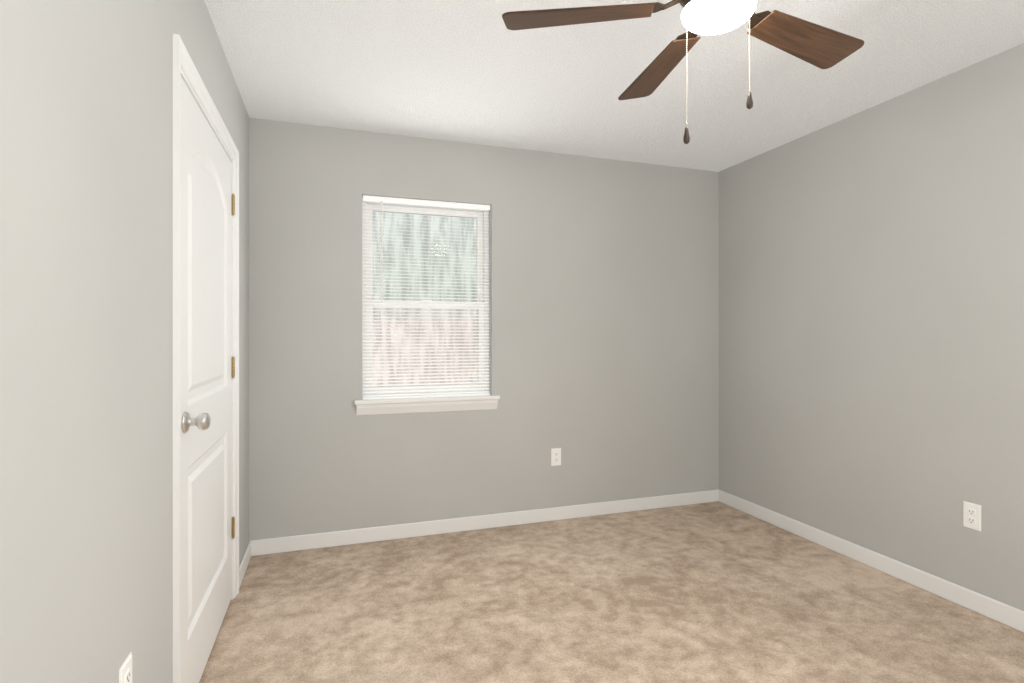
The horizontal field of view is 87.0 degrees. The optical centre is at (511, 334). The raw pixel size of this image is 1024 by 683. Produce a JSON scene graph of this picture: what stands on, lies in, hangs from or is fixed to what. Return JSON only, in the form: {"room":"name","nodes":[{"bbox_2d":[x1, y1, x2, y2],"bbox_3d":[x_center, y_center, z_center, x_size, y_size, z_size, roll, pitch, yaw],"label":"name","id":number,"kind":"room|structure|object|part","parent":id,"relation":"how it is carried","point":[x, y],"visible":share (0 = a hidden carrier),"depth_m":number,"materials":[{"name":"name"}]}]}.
{"room":"empty bedroom","nodes":[
{"label":"empty bedroom","id":0,"kind":"room"},
{"bbox_2d":[0,0,248,682],"bbox_3d":[-0.901,0.010,1.091,0.140,2.440,3.980,0,0,-18],"label":"wall","id":1,"kind":"structure","parent":0,"point":[86,341],"depth_m":1.04,"materials":[{"name":"grey paint"}]},
{"bbox_2d":[119,652,131,682],"bbox_3d":[-0.861,0.785,1.205,0.008,0.115,0.070,0,0,-18],"label":"electrical outlet","id":2,"kind":"object","parent":1,"relation":"attached to","point":[125,672],"visible":1,"depth_m":1.20,"materials":[{"name":"white plastic"}]},
{"bbox_2d":[173,34,238,682],"bbox_3d":[-1.211,0.177,2.050,0.156,2.105,1.065,0,0,-18],"label":"door frame","id":3,"kind":"structure","parent":1,"relation":"attached to","point":[182,60],"depth_m":1.58,"materials":[{"name":"white"}]},
{"bbox_2d":[181,77,234,682],"bbox_3d":[-1.139,0.209,2.078,0.108,2.018,0.923,0,0,-18],"label":"door","id":4,"kind":"structure","parent":1,"relation":"in","point":[206,379],"depth_m":1.98,"materials":[{"name":"white"}]},
{"bbox_3d":[-0.999,0.275,1.712,0.072,0.066,0.066,0,0,-18],"label":"knob","id":5,"kind":"part","parent":4,"relation":"part of","materials":[{"name":"silver metal"}]},
{"bbox_3d":[-1.309,0.144,2.501,0.042,1.601,0.012,0,0,-18],"label":"door hinges","id":6,"kind":"part","parent":4,"relation":"part of","materials":[{"name":"metal"}]},
{"bbox_2d":[239,541,250,587],"bbox_3d":[-1.383,1.186,2.784,0.013,0.088,0.437,0,0,-18],"label":"baseboard","id":7,"kind":"structure","parent":1,"relation":"attached to","point":[244,563],"depth_m":2.77,"materials":[{"name":"white wood"}]},
{"bbox_2d":[249,118,718,540],"bbox_3d":[0.013,0.010,3.567,3.437,2.440,0.140,0,0,-18],"label":"wall","id":8,"kind":"structure","parent":0,"point":[604,324],"depth_m":3.47,"materials":[{"name":"grey paint"}]},
{"bbox_2d":[362,197,488,398],"bbox_3d":[-0.541,-0.212,3.419,0.800,1.245,0.070,0,0,-18],"label":"window","id":9,"kind":"structure","parent":8,"relation":"in","point":[481,229],"depth_m":3.40,"materials":[{"name":"white plastic"}]},
{"bbox_2d":[363,195,489,398],"bbox_3d":[-0.518,-0.222,3.352,0.788,1.223,0.028,0,0,-18],"label":"window blinds","id":10,"kind":"object","parent":9,"relation":"attached to","point":[476,207],"visible":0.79,"depth_m":3.34,"materials":[{"name":"white"}]},
{"bbox_2d":[381,199,382,302],"bbox_3d":[-0.784,-0.509,3.244,0.010,0.629,0.015,0,0,-33],"label":"blind cord","id":11,"kind":"object","parent":10,"relation":"hanging from","point":[382,254],"depth_m":3.24,"materials":[{"name":"white plastic"}]},
{"bbox_2d":[354,395,499,404],"bbox_3d":[-0.513,0.397,3.337,0.890,0.026,0.104,0,0,-18],"label":"window sill","id":12,"kind":"structure","parent":8,"relation":"attached to","point":[422,399],"depth_m":3.28,"materials":[{"name":"white wood"}]},
{"bbox_2d":[356,400,497,415],"bbox_3d":[-0.504,0.443,3.308,0.866,0.066,0.024,0,0,-18],"label":"trim","id":13,"kind":"structure","parent":8,"relation":"attached to","point":[397,408],"depth_m":3.29,"materials":[{"name":"white wood"}]},
{"bbox_2d":[249,489,718,555],"bbox_3d":[0.037,1.186,3.494,3.157,0.088,0.013,0,0,-18],"label":"baseboard","id":14,"kind":"structure","parent":8,"relation":"attached to","point":[329,539],"depth_m":3.38,"materials":[{"name":"white wood"}]},
{"bbox_2d":[551,448,560,465],"bbox_3d":[0.294,0.810,3.582,0.070,0.115,0.008,0,0,-18],"label":"electrical outlet","id":15,"kind":"object","parent":8,"relation":"attached to","point":[555,456],"visible":1,"depth_m":3.58,"materials":[{"name":"white plastic"}]},
{"bbox_2d":[199,501,1023,682],"bbox_3d":[0.379,1.290,1.517,4.037,0.120,4.260,0,0,-18],"label":"floor","id":16,"kind":"structure","parent":0,"point":[715,592],"depth_m":2.37,"materials":[{"name":"beige carpet"}]},
{"bbox_2d":[204,0,1023,171],"bbox_3d":[0.664,-1.270,1.612,3.437,0.120,4.260,0,0,-18],"label":"ceiling","id":17,"kind":"structure","parent":0,"point":[473,71],"depth_m":2.47,"materials":[{"name":"white paint"}]},
{"bbox_2d":[502,0,863,143],"bbox_3d":[0.612,-0.883,1.599,1.216,0.654,1.212,0,0,-18],"label":"ceiling fan","id":18,"kind":"object","parent":17,"relation":"hanging from","point":[819,46],"visible":1,"depth_m":1.67,"materials":[{"name":"brown metal"}]},
{"bbox_3d":[0.197,-0.962,1.627,0.445,0.035,0.143,0,0,8],"label":"blade","id":19,"kind":"part","parent":18,"relation":"part of","materials":[{"name":"brown wood"}]},
{"bbox_3d":[0.529,-0.962,1.971,0.143,0.035,0.445,0,0,-10],"label":"blade","id":20,"kind":"part","parent":18,"relation":"part of","materials":[{"name":"brown wood"}]},
{"bbox_3d":[0.600,-0.925,1.570,0.206,0.048,0.206,0,0,-18],"label":"light globe","id":21,"kind":"part","parent":18,"relation":"part of"},
{"bbox_3d":[0.960,-0.962,1.761,0.445,0.035,0.143,0,0,-28],"label":"blade","id":22,"kind":"part","parent":18,"relation":"part of","materials":[{"name":"brown wood"}]},
{"bbox_2d":[719,43,1023,610],"bbox_3d":[2.228,0.010,2.132,0.140,2.440,3.980,0,0,-18],"label":"wall","id":23,"kind":"structure","parent":0,"point":[871,328],"depth_m":2.76,"materials":[{"name":"grey paint"}]},
{"bbox_2d":[719,490,1023,632],"bbox_3d":[2.157,1.186,2.102,0.013,0.088,3.967,0,0,-18],"label":"baseboard","id":24,"kind":"structure","parent":23,"relation":"attached to","point":[1001,612],"depth_m":2.75,"materials":[{"name":"white wood"}]},
{"bbox_2d":[963,501,980,531],"bbox_3d":[2.057,0.810,2.413,0.008,0.115,0.070,0,0,-18],"label":"electrical outlet","id":25,"kind":"object","parent":23,"relation":"attached to","point":[971,515],"visible":1,"depth_m":2.41,"materials":[{"name":"white plastic"}]},
{"label":"outside","id":26,"kind":"structure","parent":0,"visible":0},
{"bbox_2d":[373,211,477,386],"bbox_3d":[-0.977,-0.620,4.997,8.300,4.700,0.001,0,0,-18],"label":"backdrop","id":27,"kind":"structure","parent":26,"point":[463,243],"depth_m":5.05,"materials":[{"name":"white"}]}
]}

